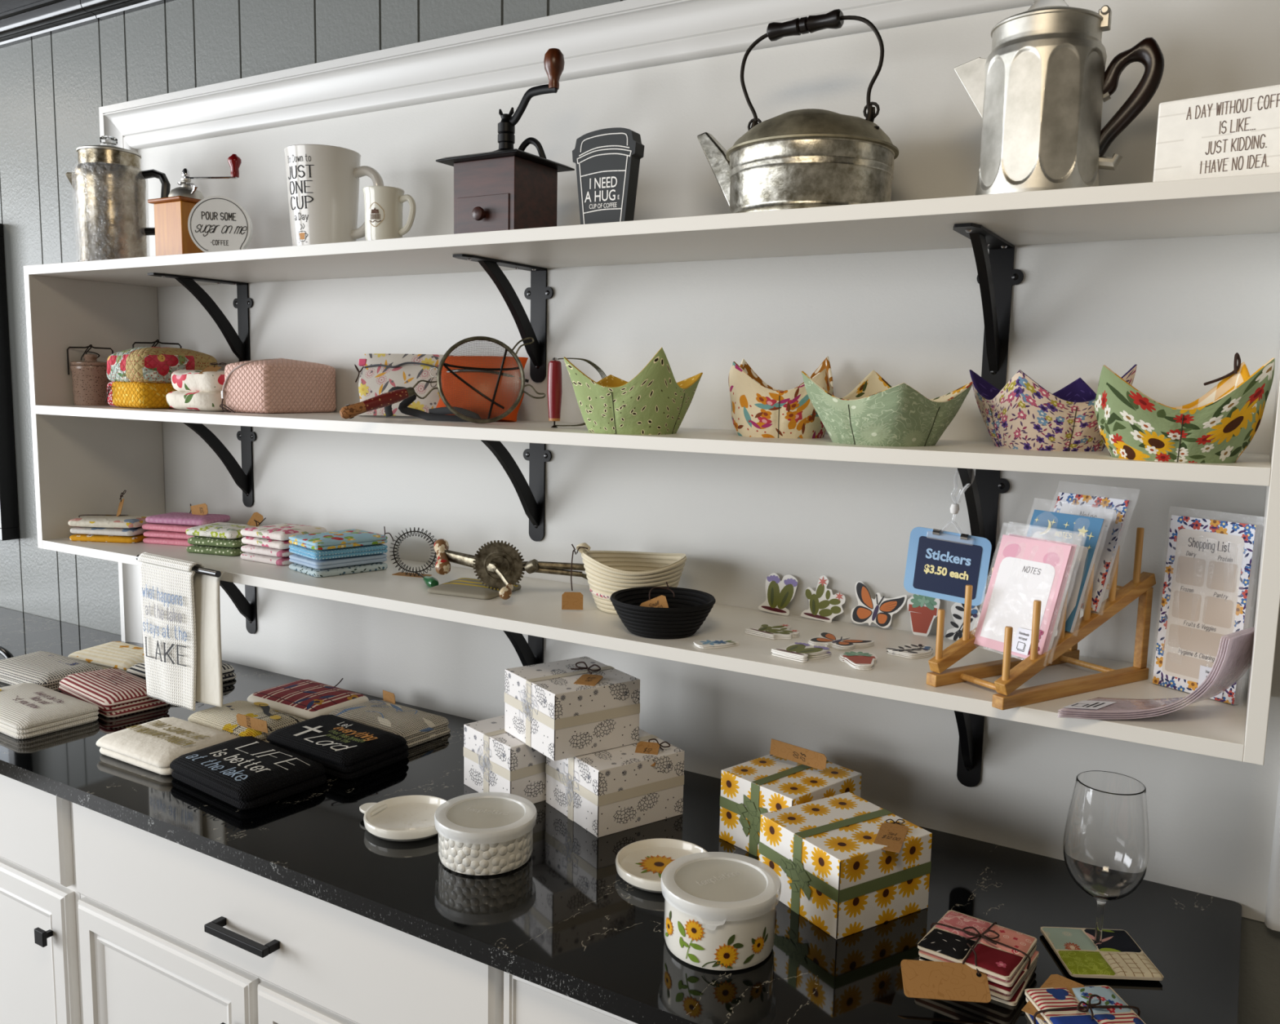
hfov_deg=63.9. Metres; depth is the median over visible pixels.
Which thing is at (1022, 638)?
print
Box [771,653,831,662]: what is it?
sticker
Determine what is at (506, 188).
coffee grinder
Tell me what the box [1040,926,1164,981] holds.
coaster
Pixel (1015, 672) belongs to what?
rack
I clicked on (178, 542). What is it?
folded cloth
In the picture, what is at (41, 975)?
base cabinet
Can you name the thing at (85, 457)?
wall shelf
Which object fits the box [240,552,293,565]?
folded cloth
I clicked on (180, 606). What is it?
tea towel
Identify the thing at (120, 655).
tea towel
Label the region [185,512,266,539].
folded cloth
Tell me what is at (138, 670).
tea towel
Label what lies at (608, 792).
gift box
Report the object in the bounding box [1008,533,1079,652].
notepad
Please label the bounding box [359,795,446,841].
dish
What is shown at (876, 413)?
bowl cozy
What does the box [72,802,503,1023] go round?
base cabinet
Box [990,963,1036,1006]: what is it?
coaster
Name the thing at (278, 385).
pouch
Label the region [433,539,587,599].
egg beater
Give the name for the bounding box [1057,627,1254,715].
pad
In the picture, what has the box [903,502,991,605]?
price sign
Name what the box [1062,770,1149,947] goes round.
wine glass
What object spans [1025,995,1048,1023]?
coaster
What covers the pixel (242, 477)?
shelf bracket
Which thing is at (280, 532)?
folded cloth
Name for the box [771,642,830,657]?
sticker
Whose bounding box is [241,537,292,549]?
folded cloth
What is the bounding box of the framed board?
[0,223,19,541]
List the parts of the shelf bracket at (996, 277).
shelf plate, wall plate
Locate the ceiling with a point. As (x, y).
(6, 6)
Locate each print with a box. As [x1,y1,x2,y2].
[369,208,381,222]
[1016,632,1029,652]
[1071,702,1105,706]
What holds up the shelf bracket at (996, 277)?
attached to the wall panel
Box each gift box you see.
[463,715,546,804]
[504,656,639,761]
[545,728,684,837]
[719,738,861,857]
[758,791,932,939]
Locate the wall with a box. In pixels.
[0,0,1279,1023]
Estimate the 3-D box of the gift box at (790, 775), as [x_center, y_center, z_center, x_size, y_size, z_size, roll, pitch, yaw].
[0.235,0.441,1.608,0.166,0.152,0.147,-5,9,-41]
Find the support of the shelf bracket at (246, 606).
attached to the wall panel
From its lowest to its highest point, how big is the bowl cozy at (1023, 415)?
0.115 m
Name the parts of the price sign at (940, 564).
panel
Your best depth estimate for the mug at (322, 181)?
1.95 m
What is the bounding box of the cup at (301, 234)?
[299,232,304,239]
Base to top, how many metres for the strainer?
0.154 m
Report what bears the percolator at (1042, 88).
on the wall shelf
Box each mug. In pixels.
[284,144,383,245]
[362,186,416,240]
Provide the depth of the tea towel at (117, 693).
2.18 m
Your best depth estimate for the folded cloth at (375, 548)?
2.03 m
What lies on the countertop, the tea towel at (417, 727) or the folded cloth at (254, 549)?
the tea towel at (417, 727)
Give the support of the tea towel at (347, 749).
on the countertop
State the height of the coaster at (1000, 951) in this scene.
0.031 m
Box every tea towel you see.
[0,651,103,692]
[0,683,98,739]
[57,668,168,718]
[67,641,144,672]
[96,717,237,776]
[126,662,235,682]
[137,552,224,711]
[169,736,326,810]
[187,701,302,742]
[247,678,368,721]
[266,715,408,780]
[328,689,450,747]
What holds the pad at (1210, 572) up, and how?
on the wall shelf
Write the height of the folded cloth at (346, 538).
0.034 m
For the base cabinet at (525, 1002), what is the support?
on the floor
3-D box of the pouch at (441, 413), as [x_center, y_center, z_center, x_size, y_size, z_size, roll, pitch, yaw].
[-0.342,-0.233,1.940,0.259,0.125,0.110,4,7,19]
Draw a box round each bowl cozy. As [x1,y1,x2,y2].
[563,347,702,435]
[728,356,833,439]
[800,370,973,447]
[968,364,1137,451]
[1093,352,1275,463]
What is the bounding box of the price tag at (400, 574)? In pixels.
[391,572,431,577]
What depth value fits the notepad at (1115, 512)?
1.35 m
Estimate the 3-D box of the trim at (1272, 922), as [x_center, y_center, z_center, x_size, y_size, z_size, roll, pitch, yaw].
[0.924,-0.109,1.308,0.107,1.387,0.033,5,8,31]
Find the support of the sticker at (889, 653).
on the wall shelf
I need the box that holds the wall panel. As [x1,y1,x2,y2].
[137,0,1279,922]
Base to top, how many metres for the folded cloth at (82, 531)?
0.017 m
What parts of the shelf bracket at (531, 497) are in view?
wall plate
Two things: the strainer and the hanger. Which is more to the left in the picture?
the hanger
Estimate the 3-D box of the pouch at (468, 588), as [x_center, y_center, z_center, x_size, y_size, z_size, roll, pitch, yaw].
[-0.306,0.140,1.902,0.135,0.013,0.125,4,8,23]
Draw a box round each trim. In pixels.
[0,0,174,48]
[98,107,143,644]
[99,0,1033,150]
[1264,775,1279,932]
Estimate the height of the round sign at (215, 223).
0.112 m
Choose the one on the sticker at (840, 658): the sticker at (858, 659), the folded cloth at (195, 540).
the sticker at (858, 659)
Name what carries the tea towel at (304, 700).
on the countertop
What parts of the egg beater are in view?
frame, crank arm, crank knob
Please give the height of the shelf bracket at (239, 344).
0.216 m
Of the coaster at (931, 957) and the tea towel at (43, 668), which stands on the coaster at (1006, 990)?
the coaster at (931, 957)
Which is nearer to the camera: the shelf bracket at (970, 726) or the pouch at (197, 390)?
the shelf bracket at (970, 726)
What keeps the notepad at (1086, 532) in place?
in the rack
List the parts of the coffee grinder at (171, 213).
crank arm, red knob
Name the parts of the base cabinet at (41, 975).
drawer, door, knob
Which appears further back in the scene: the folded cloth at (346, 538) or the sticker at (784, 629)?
the folded cloth at (346, 538)
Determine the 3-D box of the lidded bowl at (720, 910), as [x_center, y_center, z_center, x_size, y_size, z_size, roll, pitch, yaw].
[0.102,0.508,1.310,0.152,0.087,0.152,5,8,31]
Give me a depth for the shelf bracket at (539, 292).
1.95 m
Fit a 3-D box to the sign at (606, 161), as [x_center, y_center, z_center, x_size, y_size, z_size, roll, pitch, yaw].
[-0.051,-0.513,1.595,0.113,0.153,0.029,5,8,28]
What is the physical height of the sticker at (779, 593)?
0.069 m
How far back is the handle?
2.47 m
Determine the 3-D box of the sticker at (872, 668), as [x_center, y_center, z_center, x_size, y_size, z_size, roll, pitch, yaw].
[0.311,0.213,1.457,0.052,0.003,0.074,1,7,1]
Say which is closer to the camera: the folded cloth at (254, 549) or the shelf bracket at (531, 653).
the shelf bracket at (531, 653)
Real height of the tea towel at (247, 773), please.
0.047 m
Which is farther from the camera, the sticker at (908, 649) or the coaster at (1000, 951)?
the sticker at (908, 649)
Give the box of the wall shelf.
[23,173,1279,765]
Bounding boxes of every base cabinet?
[0,774,84,1023]
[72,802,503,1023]
[503,971,637,1023]
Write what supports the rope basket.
on the wall shelf
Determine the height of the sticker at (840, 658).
0.003 m
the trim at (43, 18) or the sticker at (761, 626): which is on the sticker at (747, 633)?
the sticker at (761, 626)
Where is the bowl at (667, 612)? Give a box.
[609,582,715,639]
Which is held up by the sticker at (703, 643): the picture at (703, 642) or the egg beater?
the picture at (703, 642)
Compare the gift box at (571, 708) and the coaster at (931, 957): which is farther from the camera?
the gift box at (571, 708)
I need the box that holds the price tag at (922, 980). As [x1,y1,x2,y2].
[900,943,991,1003]
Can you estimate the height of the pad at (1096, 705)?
0.100 m
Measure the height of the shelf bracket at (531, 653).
0.216 m
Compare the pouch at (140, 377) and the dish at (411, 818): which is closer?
the dish at (411, 818)
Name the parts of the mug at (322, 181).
handle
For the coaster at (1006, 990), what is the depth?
1.20 m
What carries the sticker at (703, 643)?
on the sticker at (732, 645)
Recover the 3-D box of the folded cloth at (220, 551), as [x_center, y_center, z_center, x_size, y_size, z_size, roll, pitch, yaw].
[-0.915,0.078,2.276,0.136,0.018,0.111,4,7,19]
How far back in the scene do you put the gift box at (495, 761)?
1.74 m
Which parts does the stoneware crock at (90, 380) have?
lid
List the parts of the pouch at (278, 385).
zip pull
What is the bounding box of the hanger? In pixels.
[136,555,221,577]
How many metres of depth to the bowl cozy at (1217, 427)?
1.16 m
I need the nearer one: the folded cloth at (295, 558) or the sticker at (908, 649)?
the sticker at (908, 649)
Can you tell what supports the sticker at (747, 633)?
on the wall shelf
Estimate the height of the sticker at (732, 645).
0.003 m
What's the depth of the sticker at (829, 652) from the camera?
1.47 m
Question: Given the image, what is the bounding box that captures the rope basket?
[561,542,686,614]
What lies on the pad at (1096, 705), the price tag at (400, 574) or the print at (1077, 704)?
the print at (1077, 704)
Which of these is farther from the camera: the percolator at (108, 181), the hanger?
the percolator at (108, 181)
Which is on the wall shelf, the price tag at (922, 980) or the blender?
the blender
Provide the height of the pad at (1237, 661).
0.106 m
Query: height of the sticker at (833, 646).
0.003 m
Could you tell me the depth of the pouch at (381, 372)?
2.02 m
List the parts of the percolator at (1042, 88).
spout, lid, glass knob, handle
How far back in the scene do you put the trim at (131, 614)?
2.71 m
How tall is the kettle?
0.300 m
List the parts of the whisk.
green handle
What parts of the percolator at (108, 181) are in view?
spout, lid, glass knob, handle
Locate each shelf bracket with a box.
[147,272,253,362]
[183,422,256,507]
[219,580,257,634]
[453,253,553,382]
[480,440,551,542]
[503,631,543,666]
[952,223,1023,390]
[954,711,984,787]
[957,468,1009,594]
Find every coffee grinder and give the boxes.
[147,154,241,256]
[435,48,574,234]
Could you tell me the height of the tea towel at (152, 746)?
0.043 m
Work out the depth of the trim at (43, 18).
2.61 m
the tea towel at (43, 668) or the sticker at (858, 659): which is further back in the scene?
the tea towel at (43, 668)
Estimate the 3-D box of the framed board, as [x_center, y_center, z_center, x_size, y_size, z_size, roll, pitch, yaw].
[-2.078,-0.390,3.088,0.600,0.900,0.049,5,8,31]
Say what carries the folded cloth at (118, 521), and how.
on the folded cloth at (82, 531)
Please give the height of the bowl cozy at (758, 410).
0.126 m
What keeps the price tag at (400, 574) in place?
on the wall shelf
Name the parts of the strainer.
bare handle, red handle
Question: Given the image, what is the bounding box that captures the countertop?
[0,607,1241,1023]
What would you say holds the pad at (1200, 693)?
on the pad at (1237, 661)
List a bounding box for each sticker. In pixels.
[693,640,738,647]
[693,644,739,648]
[745,624,799,635]
[745,626,799,637]
[745,629,799,639]
[758,573,797,616]
[770,650,829,658]
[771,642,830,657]
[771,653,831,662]
[772,651,831,660]
[800,575,845,622]
[808,632,874,647]
[808,636,873,648]
[808,643,874,650]
[839,655,875,668]
[839,658,876,670]
[840,651,877,666]
[850,581,906,628]
[885,644,931,655]
[886,651,932,658]
[888,648,933,657]
[906,594,940,636]
[945,602,980,640]
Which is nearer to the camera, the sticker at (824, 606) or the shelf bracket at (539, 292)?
the sticker at (824, 606)
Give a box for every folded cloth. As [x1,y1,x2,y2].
[67,489,149,528]
[69,533,148,543]
[70,527,150,536]
[142,523,197,533]
[142,530,193,539]
[142,537,191,546]
[145,503,230,526]
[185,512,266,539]
[186,545,244,556]
[187,536,248,547]
[240,524,327,541]
[240,545,294,557]
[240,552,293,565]
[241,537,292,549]
[288,526,393,550]
[288,544,387,559]
[288,553,386,569]
[288,562,387,577]
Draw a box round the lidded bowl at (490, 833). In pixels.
[434,791,537,875]
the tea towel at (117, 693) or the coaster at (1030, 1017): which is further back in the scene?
the tea towel at (117, 693)
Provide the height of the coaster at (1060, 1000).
0.031 m
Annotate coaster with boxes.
[917,910,1036,980]
[918,944,1036,986]
[919,950,1039,995]
[989,958,1037,1000]
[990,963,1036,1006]
[1021,974,1146,1023]
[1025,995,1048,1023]
[1025,1012,1039,1023]
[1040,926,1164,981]
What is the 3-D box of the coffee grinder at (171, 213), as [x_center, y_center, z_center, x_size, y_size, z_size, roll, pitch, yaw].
[-0.947,-0.647,2.206,0.194,0.230,0.112,5,8,31]
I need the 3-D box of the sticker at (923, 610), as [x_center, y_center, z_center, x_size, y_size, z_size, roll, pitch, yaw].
[0.448,0.162,1.630,0.052,0.073,0.012,5,8,31]
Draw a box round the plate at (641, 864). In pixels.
[615,838,707,893]
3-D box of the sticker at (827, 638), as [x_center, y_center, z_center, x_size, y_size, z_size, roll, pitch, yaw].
[0.307,0.195,1.560,0.089,0.003,0.071,5,8,26]
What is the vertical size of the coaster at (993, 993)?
0.007 m
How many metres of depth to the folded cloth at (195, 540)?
2.22 m
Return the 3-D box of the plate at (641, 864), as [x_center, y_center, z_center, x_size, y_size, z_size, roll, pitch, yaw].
[0.035,0.516,1.498,0.143,0.022,0.143,5,8,31]
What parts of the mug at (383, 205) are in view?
handle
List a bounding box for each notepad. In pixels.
[973,534,1074,658]
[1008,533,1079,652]
[1026,509,1106,632]
[1053,492,1131,613]
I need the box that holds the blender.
[546,357,606,427]
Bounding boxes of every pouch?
[105,346,217,408]
[165,362,227,411]
[219,358,336,413]
[354,353,452,418]
[384,355,528,422]
[427,577,520,599]
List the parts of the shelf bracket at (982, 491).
wall plate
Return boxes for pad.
[1057,626,1254,713]
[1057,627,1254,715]
[1057,629,1254,717]
[1057,630,1254,719]
[1152,515,1261,705]
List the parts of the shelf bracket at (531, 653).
wall plate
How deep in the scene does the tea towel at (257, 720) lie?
2.03 m
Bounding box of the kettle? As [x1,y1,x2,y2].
[697,8,898,213]
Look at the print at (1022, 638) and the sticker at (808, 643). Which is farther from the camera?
the sticker at (808, 643)
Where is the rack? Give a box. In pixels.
[926,527,1155,710]
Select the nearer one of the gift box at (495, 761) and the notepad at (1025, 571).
the notepad at (1025, 571)
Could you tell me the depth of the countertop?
1.43 m
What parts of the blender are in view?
red handle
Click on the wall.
(53, 87)
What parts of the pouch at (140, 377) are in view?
panel, panel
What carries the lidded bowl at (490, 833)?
on the countertop
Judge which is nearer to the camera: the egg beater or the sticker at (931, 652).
the sticker at (931, 652)
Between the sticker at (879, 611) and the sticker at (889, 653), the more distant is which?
the sticker at (879, 611)
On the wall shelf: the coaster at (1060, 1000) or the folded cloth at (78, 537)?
the folded cloth at (78, 537)
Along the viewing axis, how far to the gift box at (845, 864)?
1.38 m
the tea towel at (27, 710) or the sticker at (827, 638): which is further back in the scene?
the tea towel at (27, 710)
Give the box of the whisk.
[389,527,439,587]
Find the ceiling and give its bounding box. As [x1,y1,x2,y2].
[0,0,43,13]
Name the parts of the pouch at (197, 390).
panel, panel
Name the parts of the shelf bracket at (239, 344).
shelf plate, wall plate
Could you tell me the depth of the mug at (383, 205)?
1.85 m
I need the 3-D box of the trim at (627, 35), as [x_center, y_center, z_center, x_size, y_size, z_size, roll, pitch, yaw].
[-0.182,-0.850,1.895,2.722,0.107,0.033,5,8,31]
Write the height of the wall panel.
1.290 m
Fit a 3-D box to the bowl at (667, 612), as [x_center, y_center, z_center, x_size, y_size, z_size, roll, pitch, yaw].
[0.035,0.150,1.615,0.165,0.078,0.165,2,7,3]
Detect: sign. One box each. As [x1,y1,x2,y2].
[187,195,253,252]
[572,128,644,224]
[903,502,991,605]
[1152,84,1279,182]
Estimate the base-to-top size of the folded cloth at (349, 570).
0.016 m
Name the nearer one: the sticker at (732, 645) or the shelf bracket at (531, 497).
the sticker at (732, 645)
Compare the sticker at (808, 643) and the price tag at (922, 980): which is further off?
the sticker at (808, 643)
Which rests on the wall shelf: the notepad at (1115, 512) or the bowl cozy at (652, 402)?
the bowl cozy at (652, 402)
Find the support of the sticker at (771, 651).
on the sticker at (829, 652)
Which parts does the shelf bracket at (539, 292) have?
shelf plate, wall plate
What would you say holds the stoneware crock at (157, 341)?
on the wall shelf
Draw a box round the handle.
[0,645,13,658]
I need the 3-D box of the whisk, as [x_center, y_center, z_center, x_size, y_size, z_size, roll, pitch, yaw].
[-0.433,0.086,1.962,0.105,0.098,0.145,0,7,-7]
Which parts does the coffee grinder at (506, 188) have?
drawer knob, drawer, crank arm, crank knob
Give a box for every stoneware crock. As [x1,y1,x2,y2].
[66,344,113,405]
[132,339,182,348]
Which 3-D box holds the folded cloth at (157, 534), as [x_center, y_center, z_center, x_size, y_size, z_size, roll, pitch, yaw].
[-1.054,0.048,2.383,0.163,0.015,0.100,3,7,14]
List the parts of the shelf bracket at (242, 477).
wall plate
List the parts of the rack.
slanted rail, rail, rail, post, slanted rail, post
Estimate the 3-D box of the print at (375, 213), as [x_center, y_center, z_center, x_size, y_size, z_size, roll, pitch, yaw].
[-0.477,-0.535,1.849,0.023,0.027,0.002,3,7,13]
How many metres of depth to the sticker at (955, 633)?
1.60 m
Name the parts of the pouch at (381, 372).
pull cord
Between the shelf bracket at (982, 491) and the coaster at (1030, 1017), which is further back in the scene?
the shelf bracket at (982, 491)
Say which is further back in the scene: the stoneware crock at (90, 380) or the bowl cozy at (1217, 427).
the stoneware crock at (90, 380)
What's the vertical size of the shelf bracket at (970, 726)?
0.216 m
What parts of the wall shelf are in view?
panel, panel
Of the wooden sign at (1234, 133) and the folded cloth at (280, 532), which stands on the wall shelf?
the wooden sign at (1234, 133)
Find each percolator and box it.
[65,135,170,262]
[954,0,1164,195]
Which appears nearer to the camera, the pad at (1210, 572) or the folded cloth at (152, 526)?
the pad at (1210, 572)
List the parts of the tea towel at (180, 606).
panel, panel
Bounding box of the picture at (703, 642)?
[700,640,733,645]
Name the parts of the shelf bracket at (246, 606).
wall plate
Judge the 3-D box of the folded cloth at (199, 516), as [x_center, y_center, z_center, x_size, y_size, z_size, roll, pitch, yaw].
[-1.048,0.001,2.381,0.162,0.046,0.101,3,7,13]
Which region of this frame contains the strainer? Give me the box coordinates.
[339,336,545,423]
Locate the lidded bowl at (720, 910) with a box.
[661,852,781,970]

